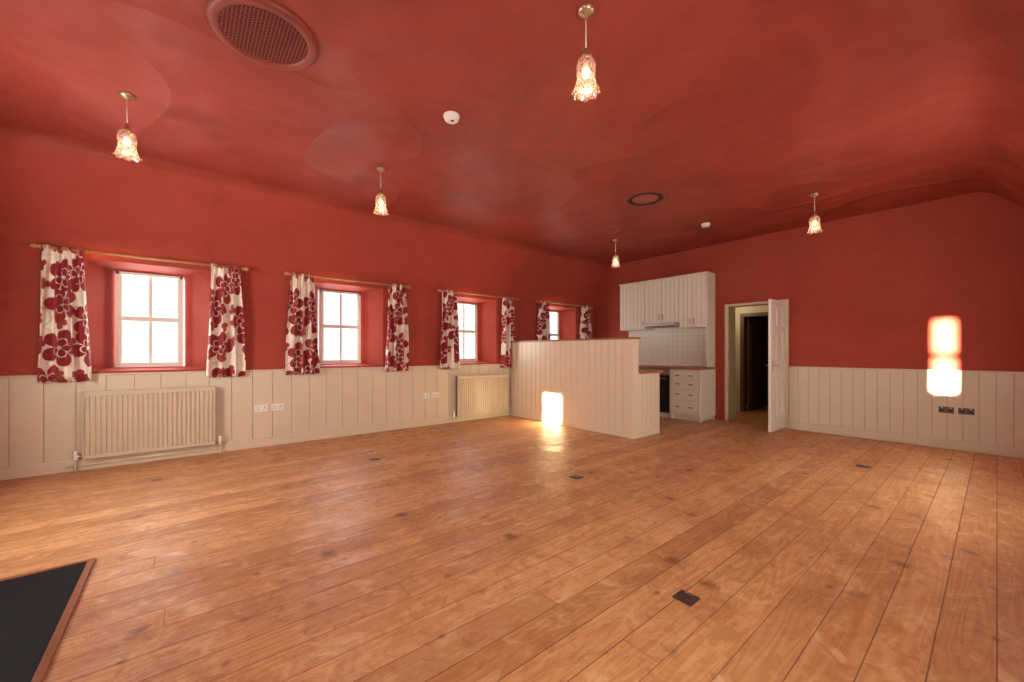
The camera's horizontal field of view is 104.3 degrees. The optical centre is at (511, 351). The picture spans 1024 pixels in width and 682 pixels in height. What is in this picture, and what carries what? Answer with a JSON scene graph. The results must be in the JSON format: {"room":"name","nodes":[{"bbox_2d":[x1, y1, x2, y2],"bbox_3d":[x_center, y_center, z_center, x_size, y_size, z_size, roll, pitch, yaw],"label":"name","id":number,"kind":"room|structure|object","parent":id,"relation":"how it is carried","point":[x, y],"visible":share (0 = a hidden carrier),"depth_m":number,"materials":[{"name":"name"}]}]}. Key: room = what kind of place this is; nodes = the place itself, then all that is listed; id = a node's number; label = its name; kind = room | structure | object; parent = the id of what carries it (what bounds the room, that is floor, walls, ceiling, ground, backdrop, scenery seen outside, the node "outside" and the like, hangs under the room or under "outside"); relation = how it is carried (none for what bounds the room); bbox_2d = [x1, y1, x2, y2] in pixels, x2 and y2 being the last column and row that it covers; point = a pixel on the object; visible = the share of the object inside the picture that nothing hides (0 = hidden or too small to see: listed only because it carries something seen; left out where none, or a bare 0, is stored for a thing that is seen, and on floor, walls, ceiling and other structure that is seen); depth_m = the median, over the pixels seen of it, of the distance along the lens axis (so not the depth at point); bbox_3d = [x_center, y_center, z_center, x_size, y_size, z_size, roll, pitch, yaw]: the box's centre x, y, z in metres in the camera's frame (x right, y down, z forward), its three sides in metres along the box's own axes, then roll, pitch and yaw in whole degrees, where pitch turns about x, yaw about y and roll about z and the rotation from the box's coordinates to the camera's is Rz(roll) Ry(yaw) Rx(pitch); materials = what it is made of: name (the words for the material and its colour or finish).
{"room":"community hall","nodes":[
{"label":"community hall","id":0,"kind":"room"},
{"bbox_2d":[0,240,593,375],"bbox_3d":[-1.616,0.075,6.565,8.830,2.250,0.360,0,0,-39],"label":"wall","id":1,"kind":"structure","parent":0,"point":[265,293],"depth_m":4.95,"materials":[{"name":"red paint"}]},
{"bbox_2d":[29,243,248,270],"bbox_3d":[-3.928,-1.010,4.361,1.754,0.070,0.110,0,0,-39],"label":"pole","id":2,"kind":"object","parent":1,"relation":"attached to","point":[32,245],"visible":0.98,"depth_m":4.23,"materials":[{"name":"brown wood"}]},
{"bbox_2d":[37,244,90,382],"bbox_3d":[-4.413,-0.366,3.925,0.371,1.338,0.119,0,0,-39],"label":"curtain","id":3,"kind":"object","parent":2,"relation":"hanging from","point":[64,355],"visible":1,"depth_m":3.92,"materials":[{"name":"fabric"}]},
{"bbox_2d":[206,263,245,377],"bbox_3d":[-3.409,-0.366,4.748,0.386,1.338,0.118,0,0,-39],"label":"curtain","id":4,"kind":"object","parent":2,"relation":"hanging from","point":[226,338],"visible":1,"depth_m":4.75,"materials":[{"name":"fabric"}]},
{"bbox_2d":[65,386,221,471],"bbox_3d":[-3.935,0.800,4.337,1.258,0.800,0.098,0,0,-39],"label":"radiator","id":5,"kind":"object","parent":1,"relation":"attached to","point":[132,421],"visible":1,"depth_m":4.28,"materials":[{"name":"metal"}]},
{"bbox_2d":[115,271,182,366],"bbox_3d":[-4.184,-0.365,4.610,0.576,1.066,0.085,0,0,-39],"label":"window","id":6,"kind":"structure","parent":1,"relation":"in","point":[120,318],"depth_m":4.60,"materials":[{"name":"white paint"}]},
{"bbox_2d":[0,410,508,480],"bbox_3d":[-2.472,1.143,5.590,6.270,0.115,0.022,0,0,-39],"label":"baseboard","id":7,"kind":"structure","parent":1,"relation":"attached to","point":[17,472],"depth_m":4.79,"materials":[{"name":"beige paint"}]},
{"bbox_2d":[0,364,509,467],"bbox_3d":[-1.496,0.712,6.411,8.820,0.976,0.027,0,0,-39],"label":"wainscoting","id":8,"kind":"structure","parent":1,"relation":"attached to","point":[40,423],"depth_m":4.99,"materials":[{"name":"beige paint"}]},
{"bbox_2d":[254,404,267,411],"bbox_3d":[-3.165,0.710,5.024,0.146,0.086,0.016,0,0,-39],"label":"double socket","id":9,"kind":"object","parent":1,"relation":"attached to","point":[257,408],"visible":1,"depth_m":5.01,"materials":[{"name":"white plastic"}]},
{"bbox_2d":[271,403,283,410],"bbox_3d":[-3.026,0.710,5.138,0.146,0.086,0.016,0,0,-39],"label":"double socket","id":10,"kind":"object","parent":1,"relation":"attached to","point":[280,406],"visible":1,"depth_m":5.13,"materials":[{"name":"white plastic"}]},
{"bbox_2d":[319,290,360,363],"bbox_3d":[-2.560,-0.365,5.942,0.576,1.066,0.085,0,0,-39],"label":"window","id":11,"kind":"structure","parent":1,"relation":"in","point":[322,325],"depth_m":5.93,"materials":[{"name":"white paint"}]},
{"bbox_2d":[284,271,410,288],"bbox_3d":[-2.281,-1.010,5.712,1.754,0.070,0.110,0,0,-39],"label":"pole","id":12,"kind":"object","parent":1,"relation":"attached to","point":[286,273],"visible":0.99,"depth_m":5.59,"materials":[{"name":"brown wood"}]},
{"bbox_2d":[285,273,319,374],"bbox_3d":[-2.772,-0.366,5.271,0.399,1.338,0.119,0,0,-39],"label":"curtain","id":13,"kind":"object","parent":12,"relation":"hanging from","point":[301,356],"visible":1,"depth_m":5.27,"materials":[{"name":"fabric"}]},
{"bbox_2d":[385,283,408,371],"bbox_3d":[-1.761,-0.366,6.101,0.386,1.338,0.119,0,0,-39],"label":"curtain","id":14,"kind":"object","parent":12,"relation":"hanging from","point":[397,343],"visible":1,"depth_m":6.12,"materials":[{"name":"fabric"}]},
{"bbox_2d":[421,393,429,398],"bbox_3d":[-1.403,0.710,6.471,0.146,0.086,0.016,0,0,-39],"label":"double socket","id":15,"kind":"object","parent":1,"relation":"attached to","point":[423,395],"visible":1,"depth_m":6.46,"materials":[{"name":"white plastic"}]},
{"bbox_2d":[431,392,438,397],"bbox_3d":[-1.271,0.710,6.578,0.146,0.086,0.016,0,0,-39],"label":"double socket","id":16,"kind":"object","parent":1,"relation":"attached to","point":[433,394],"visible":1,"depth_m":6.57,"materials":[{"name":"white plastic"}]},
{"bbox_2d":[457,302,477,360],"bbox_3d":[-0.890,-0.365,7.312,0.576,1.066,0.085,0,0,-39],"label":"window","id":17,"kind":"structure","parent":1,"relation":"in","point":[462,331],"depth_m":7.38,"materials":[{"name":"white paint"}]},
{"bbox_2d":[437,289,518,299],"bbox_3d":[-0.565,-1.010,7.120,1.754,0.070,0.110,0,0,-39],"label":"pole","id":18,"kind":"object","parent":1,"relation":"attached to","point":[438,290],"visible":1,"depth_m":7.02,"materials":[{"name":"brown wood"}]},
{"bbox_2d":[440,289,459,369],"bbox_3d":[-1.062,-0.366,6.674,0.385,1.338,0.119,0,0,-39],"label":"curtain","id":19,"kind":"object","parent":18,"relation":"hanging from","point":[449,350],"visible":1,"depth_m":6.69,"materials":[{"name":"fabric"}]},
{"bbox_2d":[500,296,515,367],"bbox_3d":[-0.040,-0.366,7.513,0.383,1.338,0.119,0,0,-39],"label":"curtain","id":20,"kind":"object","parent":18,"relation":"hanging from","point":[508,314],"visible":0.91,"depth_m":7.47,"materials":[{"name":"fabric"}]},
{"bbox_2d":[449,374,509,419],"bbox_3d":[-0.541,0.805,7.122,1.298,0.790,0.098,0,0,-39],"label":"radiator","id":21,"kind":"object","parent":1,"relation":"attached to","point":[475,394],"visible":1,"depth_m":7.08,"materials":[{"name":"metal"}]},
{"bbox_2d":[549,311,558,339],"bbox_3d":[0.810,-0.365,8.708,0.576,1.066,0.085,0,0,-39],"label":"window","id":22,"kind":"structure","parent":1,"relation":"in","point":[556,312],"depth_m":8.86,"materials":[{"name":"white paint"}]},
{"bbox_2d":[536,300,592,307],"bbox_3d":[1.143,-1.010,8.522,1.754,0.070,0.110,0,0,-39],"label":"pole","id":23,"kind":"object","parent":1,"relation":"attached to","point":[537,301],"visible":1,"depth_m":8.41,"materials":[{"name":"brown wood"}]},
{"bbox_2d":[536,301,550,339],"bbox_3d":[0.652,-0.366,8.081,0.385,1.338,0.119,0,0,-39],"label":"curtain","id":24,"kind":"object","parent":23,"relation":"hanging from","point":[543,318],"visible":0.52,"depth_m":8.06,"materials":[{"name":"fabric"}]},
{"bbox_2d":[579,305,591,338],"bbox_3d":[1.652,-0.389,8.902,0.385,1.293,0.119,0,0,-39],"label":"curtain","id":25,"kind":"object","parent":23,"relation":"hanging from","point":[585,321],"visible":0.59,"depth_m":8.88,"materials":[{"name":"fabric"}]},
{"bbox_2d":[0,0,1023,306],"bbox_3d":[0.582,-1.485,3.886,8.830,0.870,6.570,0,0,-39],"label":"ceiling","id":26,"kind":"structure","parent":0,"point":[740,112],"depth_m":3.42,"materials":[{"name":"red paint"}]},
{"bbox_2d":[118,91,135,145],"bbox_3d":[-2.874,-1.687,2.971,0.154,0.467,0.154,0,0,-17],"label":"pendant lamp","id":27,"kind":"object","parent":26,"relation":"hanging from","point":[126,129],"visible":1,"depth_m":2.96,"materials":[{"name":"gold metal"}]},
{"bbox_2d":[205,0,318,70],"bbox_3d":[-1.493,-1.907,2.410,0.580,0.027,0.580,0,0,-39],"label":"ceiling vent","id":28,"kind":"object","parent":26,"relation":"attached to","point":[263,32],"depth_m":2.38,"materials":[{"name":"red metal"}]},
{"bbox_2d":[376,167,385,205],"bbox_3d":[-1.375,-1.687,4.175,0.154,0.467,0.154,0,0,-17],"label":"pendant lamp","id":29,"kind":"object","parent":26,"relation":"hanging from","point":[379,169],"visible":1,"depth_m":4.16,"materials":[{"name":"gold metal"}]},
{"bbox_2d":[443,111,459,123],"bbox_3d":[-0.491,-1.894,3.232,0.132,0.052,0.132,0,0,-39],"label":"smoke detector","id":30,"kind":"object","parent":26,"relation":"attached to","point":[451,117],"visible":1,"depth_m":3.20,"materials":[{"name":"white plastic"}]},
{"bbox_2d":[577,3,594,78],"bbox_3d":[0.416,-1.687,2.236,0.154,0.467,0.154,0,0,-17],"label":"pendant lamp","id":31,"kind":"object","parent":26,"relation":"hanging from","point":[585,11],"visible":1,"depth_m":2.22,"materials":[{"name":"gold metal"}]},
{"bbox_2d":[613,239,617,261],"bbox_3d":[1.773,-1.687,6.810,0.154,0.467,0.154,0,0,-17],"label":"pendant lamp","id":32,"kind":"object","parent":26,"relation":"hanging from","point":[614,240],"visible":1,"depth_m":6.80,"materials":[{"name":"gold metal"}]},
{"bbox_2d":[623,190,668,206],"bbox_3d":[1.672,-1.915,4.994,0.550,0.010,0.550,0,0,-39],"label":"ceiling vent","id":33,"kind":"object","parent":26,"relation":"attached to","point":[646,198],"depth_m":4.97,"materials":[{"name":"red metal"}]},
{"bbox_2d":[701,223,710,227],"bbox_3d":[2.905,-1.894,5.966,0.132,0.052,0.132,0,0,-39],"label":"smoke detector","id":34,"kind":"object","parent":26,"relation":"attached to","point":[704,225],"visible":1,"depth_m":5.93,"materials":[{"name":"white plastic"}]},
{"bbox_2d":[810,192,819,225],"bbox_3d":[3.678,-1.687,4.835,0.154,0.467,0.154,0,0,-17],"label":"pendant lamp","id":35,"kind":"object","parent":26,"relation":"hanging from","point":[814,195],"visible":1,"depth_m":4.82,"materials":[{"name":"gold metal"}]},
{"bbox_2d":[0,405,1023,681],"bbox_3d":[1.544,1.200,4.740,12.000,0.001,7.270,0,0,-39],"label":"floor","id":36,"kind":"structure","parent":0,"point":[469,550],"depth_m":2.32,"materials":[{"name":"brown wood"}]},
{"bbox_2d":[0,557,95,681],"bbox_3d":[-2.164,1.192,1.148,1.090,0.016,2.080,0,0,-39],"label":"hearth","id":37,"kind":"object","parent":36,"relation":"on","point":[37,608],"visible":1,"depth_m":1.79,"materials":[{"name":"stone"}]},
{"bbox_2d":[569,474,582,478],"bbox_3d":[0.618,1.194,3.819,0.100,0.012,0.100,0,0,-39],"label":"socket","id":38,"kind":"object","parent":36,"relation":"on","point":[575,476],"visible":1,"depth_m":3.81,"materials":[{"name":"metal"}]},
{"bbox_2d":[510,337,662,438],"bbox_3d":[1.091,0.497,6.733,0.710,1.405,2.746,0,0,-39],"label":"wall","id":39,"kind":"structure","parent":36,"relation":"on","point":[592,384],"depth_m":6.14,"materials":[{"name":"beige paint"}]},
{"bbox_2d":[638,365,716,421],"bbox_3d":[2.548,0.729,7.940,0.638,0.942,2.724,0,0,-39],"label":"base cabinet","id":40,"kind":"object","parent":36,"relation":"on","point":[686,392],"visible":0.48,"depth_m":6.99,"materials":[{"name":"paint"}]},
{"bbox_2d":[672,589,699,606],"bbox_3d":[0.848,1.194,1.938,0.095,0.012,0.095,0,0,-39],"label":"socket","id":41,"kind":"object","parent":36,"relation":"on","point":[683,596],"visible":1,"depth_m":1.93,"materials":[{"name":"metal"}]},
{"bbox_2d":[855,464,870,467],"bbox_3d":[3.687,1.194,4.177,0.110,0.012,0.110,0,0,-39],"label":"socket","id":42,"kind":"object","parent":36,"relation":"on","point":[858,465],"visible":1,"depth_m":4.17,"materials":[{"name":"metal"}]},
{"bbox_2d":[735,305,767,410],"bbox_3d":[5.031,0.050,7.750,2.350,2.300,2.200,0,0,-39],"label":"wall","id":43,"kind":"structure","parent":0,"point":[761,308],"depth_m":8.83,"materials":[{"name":"paint"}]},
{"bbox_2d":[740,312,767,411],"bbox_3d":[4.923,0.215,7.739,0.130,1.970,0.860,0,0,-39],"label":"trim","id":44,"kind":"structure","parent":43,"relation":"attached to","point":[742,316],"depth_m":8.00,"materials":[{"name":"white wood"}]},
{"bbox_2d":[747,318,760,410],"bbox_3d":[5.021,0.255,8.243,0.640,1.870,0.055,0,0,-39],"label":"door","id":45,"kind":"structure","parent":43,"relation":"in","point":[753,325],"depth_m":8.17,"materials":[{"name":"brown wood"}]},
{"bbox_2d":[594,192,1023,419],"bbox_3d":[4.111,-0.360,6.782,0.300,3.120,6.570,0,0,-39],"label":"wall","id":46,"kind":"structure","parent":0,"point":[938,284],"depth_m":5.41,"materials":[{"name":"red paint"}]},
{"bbox_2d":[619,271,714,366],"bbox_3d":[2.925,-0.569,7.697,0.342,1.663,1.810,0,0,-39],"label":"kitchen cabinets","id":47,"kind":"object","parent":46,"relation":"attached to","point":[688,299],"depth_m":7.38,"materials":[{"name":"paint"}]},
{"bbox_2d":[641,322,679,327],"bbox_3d":[2.900,-0.513,7.619,0.470,0.063,0.690,0,0,-39],"label":"hood","id":48,"kind":"object","parent":47,"relation":"attached to","point":[666,324],"visible":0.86,"depth_m":7.48,"materials":[{"name":"metal"}]},
{"bbox_2d":[629,327,705,365],"bbox_3d":[3.055,-0.169,7.810,0.024,0.863,1.780,0,0,-39],"label":"tile backsplash","id":49,"kind":"structure","parent":46,"relation":"attached to","point":[677,346],"depth_m":7.73,"materials":[{"name":"white tile"}]},
{"bbox_2d":[725,299,788,427],"bbox_3d":[4.047,0.185,6.622,0.042,2.030,0.955,0,0,-39],"label":"trim","id":50,"kind":"structure","parent":46,"relation":"attached to","point":[786,301],"depth_m":6.56,"materials":[{"name":"beige paint"}]},
{"bbox_2d":[765,299,784,431],"bbox_3d":[4.053,0.202,6.088,0.610,1.973,0.154,0,0,-39],"label":"door","id":51,"kind":"structure","parent":46,"relation":"in","point":[776,309],"depth_m":6.05,"materials":[{"name":"white paint"}]},
{"bbox_2d":[788,421,1023,458],"bbox_3d":[5.189,1.143,5.183,0.022,0.115,2.710,0,0,-39],"label":"baseboard","id":52,"kind":"structure","parent":46,"relation":"attached to","point":[1007,451],"depth_m":5.14,"materials":[{"name":"beige paint"}]},
{"bbox_2d":[789,366,1023,447],"bbox_3d":[5.202,0.712,5.193,0.027,0.976,2.710,0,0,-39],"label":"wainscoting","id":53,"kind":"structure","parent":46,"relation":"attached to","point":[898,401],"depth_m":5.15,"materials":[{"name":"beige paint"}]},
{"bbox_2d":[939,406,953,413],"bbox_3d":[5.392,0.720,4.941,0.015,0.076,0.130,0,0,-39],"label":"double socket","id":54,"kind":"object","parent":46,"relation":"attached to","point":[941,409],"visible":1,"depth_m":4.94,"materials":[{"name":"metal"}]},
{"bbox_2d":[958,408,974,414],"bbox_3d":[5.496,0.720,4.814,0.015,0.076,0.130,0,0,-39],"label":"double socket","id":55,"kind":"object","parent":46,"relation":"attached to","point":[966,411],"visible":1,"depth_m":4.81,"materials":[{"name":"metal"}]}
]}

